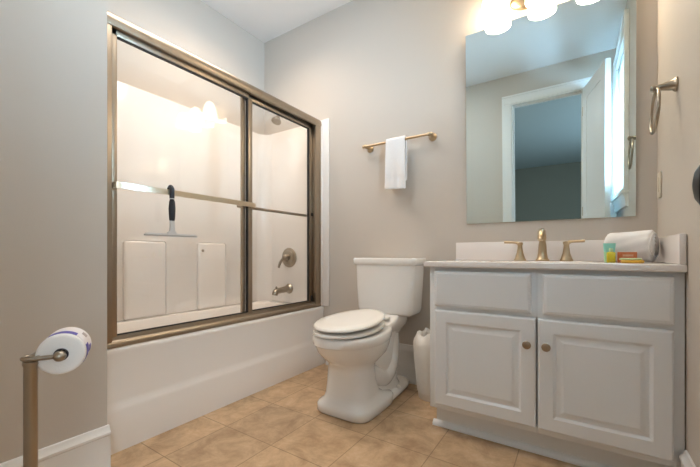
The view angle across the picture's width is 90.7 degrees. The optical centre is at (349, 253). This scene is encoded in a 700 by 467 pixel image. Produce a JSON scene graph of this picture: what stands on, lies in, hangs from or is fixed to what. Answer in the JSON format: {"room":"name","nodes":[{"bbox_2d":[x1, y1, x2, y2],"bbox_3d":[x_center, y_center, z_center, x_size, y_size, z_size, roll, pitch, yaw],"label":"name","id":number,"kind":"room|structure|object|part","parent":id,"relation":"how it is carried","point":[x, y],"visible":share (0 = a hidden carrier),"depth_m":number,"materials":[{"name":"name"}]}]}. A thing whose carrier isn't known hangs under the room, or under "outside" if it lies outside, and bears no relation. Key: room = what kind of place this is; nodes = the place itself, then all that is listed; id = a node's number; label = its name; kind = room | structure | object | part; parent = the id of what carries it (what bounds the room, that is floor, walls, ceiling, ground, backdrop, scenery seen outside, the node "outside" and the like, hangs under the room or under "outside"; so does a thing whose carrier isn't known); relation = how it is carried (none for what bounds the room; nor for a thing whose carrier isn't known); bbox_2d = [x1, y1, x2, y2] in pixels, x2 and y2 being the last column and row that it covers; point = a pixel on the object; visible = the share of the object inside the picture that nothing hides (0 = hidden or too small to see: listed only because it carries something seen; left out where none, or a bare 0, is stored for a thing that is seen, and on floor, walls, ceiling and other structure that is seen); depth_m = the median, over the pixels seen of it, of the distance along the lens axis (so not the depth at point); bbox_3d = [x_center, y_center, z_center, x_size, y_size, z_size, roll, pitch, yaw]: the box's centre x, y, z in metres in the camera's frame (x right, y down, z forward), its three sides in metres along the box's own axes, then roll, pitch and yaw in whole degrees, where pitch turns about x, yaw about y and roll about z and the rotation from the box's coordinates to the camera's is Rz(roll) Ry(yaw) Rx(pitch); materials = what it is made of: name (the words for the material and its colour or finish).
{"room":"bathroom","nodes":[
{"label":"bathroom","id":0,"kind":"room"},
{"bbox_2d":[0,0,106,462],"bbox_3d":[-1.491,-0.515,1.369,0.902,2.750,0.577,0,0,34],"label":"wall","id":1,"kind":"structure","parent":0,"point":[53,53],"depth_m":1.22,"materials":[{"name":"beige paint"}]},
{"bbox_2d":[0,424,110,466],"bbox_3d":[-1.097,0.766,1.124,0.026,0.188,0.563,0,0,34],"label":"baseboard","id":2,"kind":"structure","parent":1,"relation":"attached to","point":[92,448],"depth_m":1.27,"materials":[{"name":"white paint"}]},
{"bbox_2d":[107,0,263,134],"bbox_3d":[-1.238,-0.515,2.478,0.100,2.750,1.553,0,0,34],"label":"wall","id":3,"kind":"structure","parent":0,"point":[192,26],"depth_m":2.53,"materials":[{"name":"beige paint"}]},
{"bbox_2d":[117,81,328,321],"bbox_3d":[-0.891,-0.325,2.249,0.729,1.465,1.550,0,0,34],"label":"tub surround","id":4,"kind":"object","parent":3,"relation":"attached to","point":[162,143],"visible":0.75,"depth_m":2.53,"materials":[{"name":"white plastic"}]},
{"bbox_3d":[-1.181,-0.319,2.440,0.034,1.453,1.548,0,0,33],"label":"panel","id":5,"kind":"part","parent":4,"relation":"part of","materials":[{"name":"white plastic"}]},
{"bbox_2d":[272,284,292,295],"bbox_3d":[-0.560,0.292,2.814,0.084,0.087,0.189,0,0,34],"label":"tub spout","id":6,"kind":"object","parent":4,"relation":"attached to","point":[288,288],"visible":1,"depth_m":2.81,"materials":[{"name":"silver metal"}]},
{"bbox_2d":[278,248,296,267],"bbox_3d":[-0.530,0.032,2.860,0.164,0.168,0.080,0,0,34],"label":"shower valve","id":7,"kind":"object","parent":4,"relation":"attached to","point":[289,257],"visible":1,"depth_m":2.85,"materials":[{"name":"silver metal"}]},
{"bbox_3d":[-0.550,0.059,2.861,0.090,0.114,0.060,0,0,33],"label":"lever","id":8,"kind":"part","parent":7,"relation":"part of","materials":[{"name":"silver metal"}]},
{"bbox_3d":[-0.458,-0.325,2.871,0.694,1.465,0.035,0,0,33],"label":"panel","id":9,"kind":"part","parent":4,"relation":"part of","materials":[{"name":"white plastic"}]},
{"bbox_2d":[201,0,352,42],"bbox_3d":[-0.227,-1.940,1.488,2.879,0.100,2.290,0,0,34],"label":"ceiling","id":10,"kind":"structure","parent":0,"point":[266,20],"depth_m":2.71,"materials":[{"name":"paint"}]},
{"bbox_2d":[111,363,580,466],"bbox_3d":[-0.227,0.910,1.488,2.879,0.100,2.290,0,0,34],"label":"floor","id":11,"kind":"structure","parent":0,"point":[281,424],"depth_m":1.58,"materials":[{"name":"beige tile"}]},
{"bbox_2d":[19,349,66,466],"bbox_3d":[-0.718,0.540,0.787,0.185,0.640,0.179,0,0,34],"label":"toilet paper stand","id":12,"kind":"object","parent":11,"relation":"on","point":[30,362],"visible":0.75,"depth_m":0.76,"materials":[{"name":"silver metal"}]},
{"bbox_3d":[-0.709,0.232,0.833,0.086,0.024,0.148,0,0,-20],"label":"arm","id":13,"kind":"part","parent":12,"relation":"part of","materials":[{"name":"silver metal"}]},
{"bbox_2d":[35,327,91,373],"bbox_3d":[-0.690,0.232,0.837,0.094,0.094,0.098,0,0,-30],"label":"toilet paper roll","id":14,"kind":"object","parent":12,"relation":"on","point":[77,343],"visible":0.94,"depth_m":0.80,"materials":[{"name":"paper"}]},
{"bbox_2d":[49,331,90,361],"bbox_3d":[-0.677,0.221,0.838,0.072,0.074,0.062,0,0,-30],"label":"print","id":15,"kind":"object","parent":14,"relation":"attached to","point":[77,344],"depth_m":0.81},
{"bbox_2d":[107,301,324,454],"bbox_3d":[-0.911,0.634,2.262,0.681,0.452,1.549,0,0,34],"label":"bathtub","id":16,"kind":"object","parent":11,"relation":"on","point":[156,387],"visible":0.58,"depth_m":1.87,"materials":[{"name":"white ceramic"}]},
{"bbox_2d":[107,11,320,348],"bbox_3d":[-0.674,-0.319,2.086,0.130,1.452,1.514,0,0,33],"label":"shower door","id":17,"kind":"structure","parent":16,"relation":"on","point":[119,28],"depth_m":1.95,"materials":[{"name":"brown metal"}]},
{"bbox_2d":[144,185,196,237],"bbox_3d":[-0.868,-0.210,1.675,0.052,0.252,0.256,0,0,34],"label":"squeegee","id":18,"kind":"object","parent":17,"relation":"hanging from","point":[172,209],"visible":0.96,"depth_m":1.66,"materials":[{"name":"grey plastic"}]},
{"bbox_3d":[-0.859,-0.091,1.670,0.016,0.014,0.256,0,0,33],"label":"blade","id":19,"kind":"part","parent":18,"relation":"part of","materials":[{"name":"grey plastic"}]},
{"bbox_3d":[-0.830,-0.978,1.833,0.020,0.035,0.780,0,0,33],"label":"rail","id":20,"kind":"part","parent":17,"relation":"part of","materials":[{"name":"brown metal"}]},
{"bbox_3d":[-0.830,0.373,1.833,0.018,0.026,0.780,0,0,33],"label":"rail","id":21,"kind":"part","parent":17,"relation":"part of","materials":[{"name":"brown metal"}]},
{"bbox_3d":[-0.482,0.373,2.395,0.018,0.026,0.665,0,0,33],"label":"rail","id":22,"kind":"part","parent":17,"relation":"part of","materials":[{"name":"brown metal"}]},
{"bbox_3d":[-0.482,-0.978,2.395,0.020,0.035,0.665,0,0,33],"label":"rail","id":23,"kind":"part","parent":17,"relation":"part of","materials":[{"name":"brown metal"}]},
{"bbox_2d":[117,301,314,346],"bbox_3d":[-0.917,0.589,2.266,0.666,0.362,1.549,0,0,33],"label":"basin","id":24,"kind":"object","parent":16,"relation":"in","point":[292,329],"depth_m":2.23,"materials":[{"name":"white ceramic"}]},
{"bbox_2d":[313,257,426,423],"bbox_3d":[0.101,0.442,2.040,0.456,0.836,0.797,0,0,34],"label":"toilet","id":25,"kind":"object","parent":11,"relation":"on","point":[360,347],"visible":1,"depth_m":1.90,"materials":[{"name":"white ceramic"}]},
{"bbox_3d":[0.010,0.405,1.926,0.338,0.036,0.507,0,0,33],"label":"seat","id":26,"kind":"part","parent":25,"relation":"part of","materials":[{"name":"white plastic"}]},
{"bbox_3d":[0.010,0.366,1.927,0.336,0.053,0.505,0,0,33],"label":"lid","id":27,"kind":"part","parent":25,"relation":"part of","materials":[{"name":"white plastic"}]},
{"bbox_3d":[0.032,0.643,1.959,0.380,0.433,0.578,0,0,33],"label":"bowl","id":28,"kind":"part","parent":25,"relation":"part of","materials":[{"name":"white ceramic"}]},
{"bbox_3d":[0.260,0.048,2.280,0.456,0.048,0.220,0,0,33],"label":"tank lid","id":29,"kind":"part","parent":25,"relation":"part of","materials":[{"name":"white ceramic"}]},
{"bbox_3d":[0.260,0.228,2.280,0.422,0.316,0.200,0,0,33],"label":"tank","id":30,"kind":"part","parent":25,"relation":"part of","materials":[{"name":"white ceramic"}]},
{"bbox_2d":[413,328,429,401],"bbox_3d":[0.495,0.659,2.079,0.224,0.401,0.223,0,0,34],"label":"wastebasket","id":31,"kind":"object","parent":11,"relation":"on","point":[421,342],"visible":0.56,"depth_m":2.01,"materials":[{"name":"beige plastic"}]},
{"bbox_2d":[430,267,684,466],"bbox_3d":[0.904,0.462,1.645,0.921,0.796,0.573,0,0,34],"label":"vanity cabinet","id":32,"kind":"object","parent":11,"relation":"on","point":[583,368],"visible":0.95,"depth_m":1.39,"materials":[{"name":"white paint"}]},
{"bbox_3d":[0.585,0.165,1.563,0.418,0.168,0.022,0,0,33],"label":"drawer","id":33,"kind":"part","parent":32,"relation":"part of","materials":[{"name":"white paint"}]},
{"bbox_3d":[0.593,0.495,1.558,0.434,0.455,0.020,0,0,33],"label":"cabinet door","id":34,"kind":"part","parent":32,"relation":"part of","materials":[{"name":"white paint"}]},
{"bbox_3d":[0.733,0.376,1.434,0.033,0.033,0.033,0,0,33],"label":"knob","id":35,"kind":"part","parent":32,"relation":"part of","materials":[{"name":"brown metal"}]},
{"bbox_3d":[0.792,0.376,1.395,0.033,0.033,0.033,0,0,33],"label":"knob","id":36,"kind":"part","parent":32,"relation":"part of","materials":[{"name":"brown metal"}]},
{"bbox_2d":[424,234,686,271],"bbox_3d":[0.904,0.049,1.661,0.940,0.238,0.549,0,0,34],"label":"countertop","id":37,"kind":"structure","parent":32,"relation":"on","point":[589,254],"depth_m":1.61,"materials":[{"name":"stone"}]},
{"bbox_2d":[504,228,584,260],"bbox_3d":[0.979,-0.048,1.764,0.369,0.168,0.153,0,0,34],"label":"faucet","id":38,"kind":"object","parent":37,"relation":"on","point":[542,255],"visible":0.99,"depth_m":1.78,"materials":[{"name":"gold metal"}]},
{"bbox_3d":[0.879,-0.059,1.876,0.081,0.022,0.016,0,0,25],"label":"lever","id":39,"kind":"part","parent":38,"relation":"part of","materials":[{"name":"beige metal"}]},
{"bbox_3d":[0.914,-0.015,1.859,0.060,0.101,0.060,0,0,33],"label":"handle","id":40,"kind":"part","parent":38,"relation":"part of","materials":[{"name":"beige metal"}]},
{"bbox_3d":[0.979,-0.048,1.764,0.066,0.168,0.153,0,0,33],"label":"spout","id":41,"kind":"part","parent":38,"relation":"part of","materials":[{"name":"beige metal"}]},
{"bbox_3d":[1.091,-0.015,1.742,0.060,0.101,0.060,0,0,33],"label":"handle","id":42,"kind":"part","parent":38,"relation":"part of","materials":[{"name":"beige metal"}]},
{"bbox_3d":[1.119,-0.059,1.717,0.081,0.022,0.016,0,0,42],"label":"lever","id":43,"kind":"part","parent":38,"relation":"part of","materials":[{"name":"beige metal"}]},
{"bbox_2d":[603,243,615,261],"bbox_3d":[1.109,-0.005,1.478,0.044,0.082,0.028,0,0,34],"label":"tube","id":44,"kind":"object","parent":37,"relation":"on","point":[606,246],"visible":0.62,"depth_m":1.48,"materials":[{"name":"green plastic"}]},
{"bbox_2d":[606,248,615,262],"bbox_3d":[1.078,0.006,1.427,0.030,0.060,0.022,0,0,34],"label":"shampoo bottle","id":45,"kind":"object","parent":37,"relation":"on","point":[610,256],"visible":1,"depth_m":1.42,"materials":[{"name":"yellow plastic"}]},
{"bbox_2d":[617,252,636,262],"bbox_3d":[1.137,0.014,1.419,0.062,0.044,0.023,0,0,34],"label":"soap box","id":46,"kind":"object","parent":37,"relation":"on","point":[619,254],"visible":0.78,"depth_m":1.41,"materials":[{"name":"cardboard"}]},
{"bbox_2d":[604,230,658,261],"bbox_3d":[1.223,-0.034,1.505,0.145,0.134,0.166,0,0,-37],"label":"rolled towel","id":47,"kind":"object","parent":37,"relation":"on","point":[645,243],"visible":0.8,"depth_m":1.44,"materials":[{"name":"white fabric"}]},
{"bbox_2d":[619,258,644,262],"bbox_3d":[1.106,0.026,1.358,0.078,0.020,0.043,0,0,34],"label":"packet","id":48,"kind":"object","parent":37,"relation":"on","point":[623,260],"visible":0.94,"depth_m":1.34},
{"bbox_3d":[0.954,0.495,1.319,0.418,0.455,0.020,0,0,33],"label":"cabinet door","id":49,"kind":"part","parent":32,"relation":"part of","materials":[{"name":"white paint"}]},
{"bbox_3d":[0.962,0.165,1.313,0.402,0.168,0.022,0,0,33],"label":"drawer","id":50,"kind":"part","parent":32,"relation":"part of","materials":[{"name":"white paint"}]},
{"bbox_2d":[264,0,656,362],"bbox_3d":[0.377,-0.515,2.401,2.879,2.750,0.100,0,0,34],"label":"wall","id":51,"kind":"structure","parent":0,"point":[379,71],"depth_m":2.35,"materials":[{"name":"beige paint"}]},
{"bbox_2d":[271,115,280,124],"bbox_3d":[-0.552,-1.115,2.826,0.080,0.147,0.215,0,0,34],"label":"shower head","id":52,"kind":"object","parent":51,"relation":"attached to","point":[275,120],"visible":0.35,"depth_m":2.76},
{"bbox_2d":[326,343,416,384],"bbox_3d":[0.247,0.735,2.411,1.030,0.250,0.026,0,0,34],"label":"baseboard","id":53,"kind":"structure","parent":51,"relation":"attached to","point":[406,364],"depth_m":2.32,"materials":[{"name":"white paint"}]},
{"bbox_2d":[362,132,436,152],"bbox_3d":[0.319,-0.755,2.330,0.520,0.052,0.081,0,0,34],"label":"towel bar","id":54,"kind":"object","parent":51,"relation":"attached to","point":[432,136],"visible":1,"depth_m":2.24,"materials":[{"name":"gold metal"}]},
{"bbox_2d":[385,135,406,188],"bbox_3d":[0.307,-0.602,2.300,0.150,0.351,0.057,0,0,34],"label":"hand towel","id":55,"kind":"object","parent":54,"relation":"hanging from","point":[396,147],"visible":1,"depth_m":2.28,"materials":[{"name":"white fabric"}]},
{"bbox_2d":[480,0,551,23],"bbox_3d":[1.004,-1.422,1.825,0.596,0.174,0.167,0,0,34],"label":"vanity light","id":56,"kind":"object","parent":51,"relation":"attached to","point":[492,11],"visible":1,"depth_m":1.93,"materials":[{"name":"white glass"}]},
{"bbox_3d":[0.806,-1.410,1.939,0.140,0.150,0.140,0,0,33],"label":"lamp shade","id":57,"kind":"part","parent":56,"relation":"part of","materials":[{"name":"white glass"}]},
{"bbox_3d":[0.806,-1.390,1.939,0.056,0.064,0.056,0,0,33],"label":"bulb","id":58,"kind":"part","parent":56,"relation":"part of","materials":[{"name":"white glass"}]},
{"bbox_3d":[1.005,-1.425,1.908,0.230,0.116,0.026,0,0,33],"label":"plate","id":59,"kind":"part","parent":56,"relation":"part of","materials":[{"name":"beige metal"}]},
{"bbox_3d":[0.996,-1.410,1.813,0.140,0.150,0.140,0,0,33],"label":"lamp shade","id":60,"kind":"part","parent":56,"relation":"part of","materials":[{"name":"white glass"}]},
{"bbox_2d":[466,0,635,223],"bbox_3d":[1.039,-0.749,1.879,0.799,1.132,0.032,0,0,34],"label":"wall mirror","id":61,"kind":"object","parent":51,"relation":"attached to","point":[551,91],"visible":1,"depth_m":1.84,"materials":[{"name":"silver mirror"}]},
{"bbox_2d":[657,0,699,466],"bbox_3d":[0.895,-0.515,0.684,0.120,2.750,2.190,0,0,34],"label":"wall","id":62,"kind":"structure","parent":0,"point":[678,21],"depth_m":1.20,"materials":[{"name":"beige paint"}]},
{"bbox_2d":[657,171,661,198],"bbox_3d":[1.404,-0.314,1.571,0.010,0.117,0.070,0,0,34],"label":"light switch","id":63,"kind":"object","parent":62,"relation":"attached to","point":[659,175],"visible":1,"depth_m":1.55,"materials":[{"name":"beige plastic"}]},
{"bbox_2d":[649,76,678,134],"bbox_3d":[1.199,-0.566,1.323,0.077,0.202,0.173,0,0,34],"label":"towel ring","id":64,"kind":"object","parent":62,"relation":"attached to","point":[672,85],"visible":1,"depth_m":1.31,"materials":[{"name":"silver metal"}]},
{"bbox_2d":[679,450,695,466],"bbox_3d":[0.728,0.766,0.564,0.026,0.188,1.505,0,0,34],"label":"baseboard","id":65,"kind":"structure","parent":62,"relation":"attached to","point":[686,460],"depth_m":1.15,"materials":[{"name":"white paint"}]},
{"bbox_2d":[692,165,699,204],"bbox_3d":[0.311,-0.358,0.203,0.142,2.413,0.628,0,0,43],"label":"door knob","id":66,"kind":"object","parent":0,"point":[696,178],"depth_m":0.43,"materials":[{"name":"black metal"}]}
]}

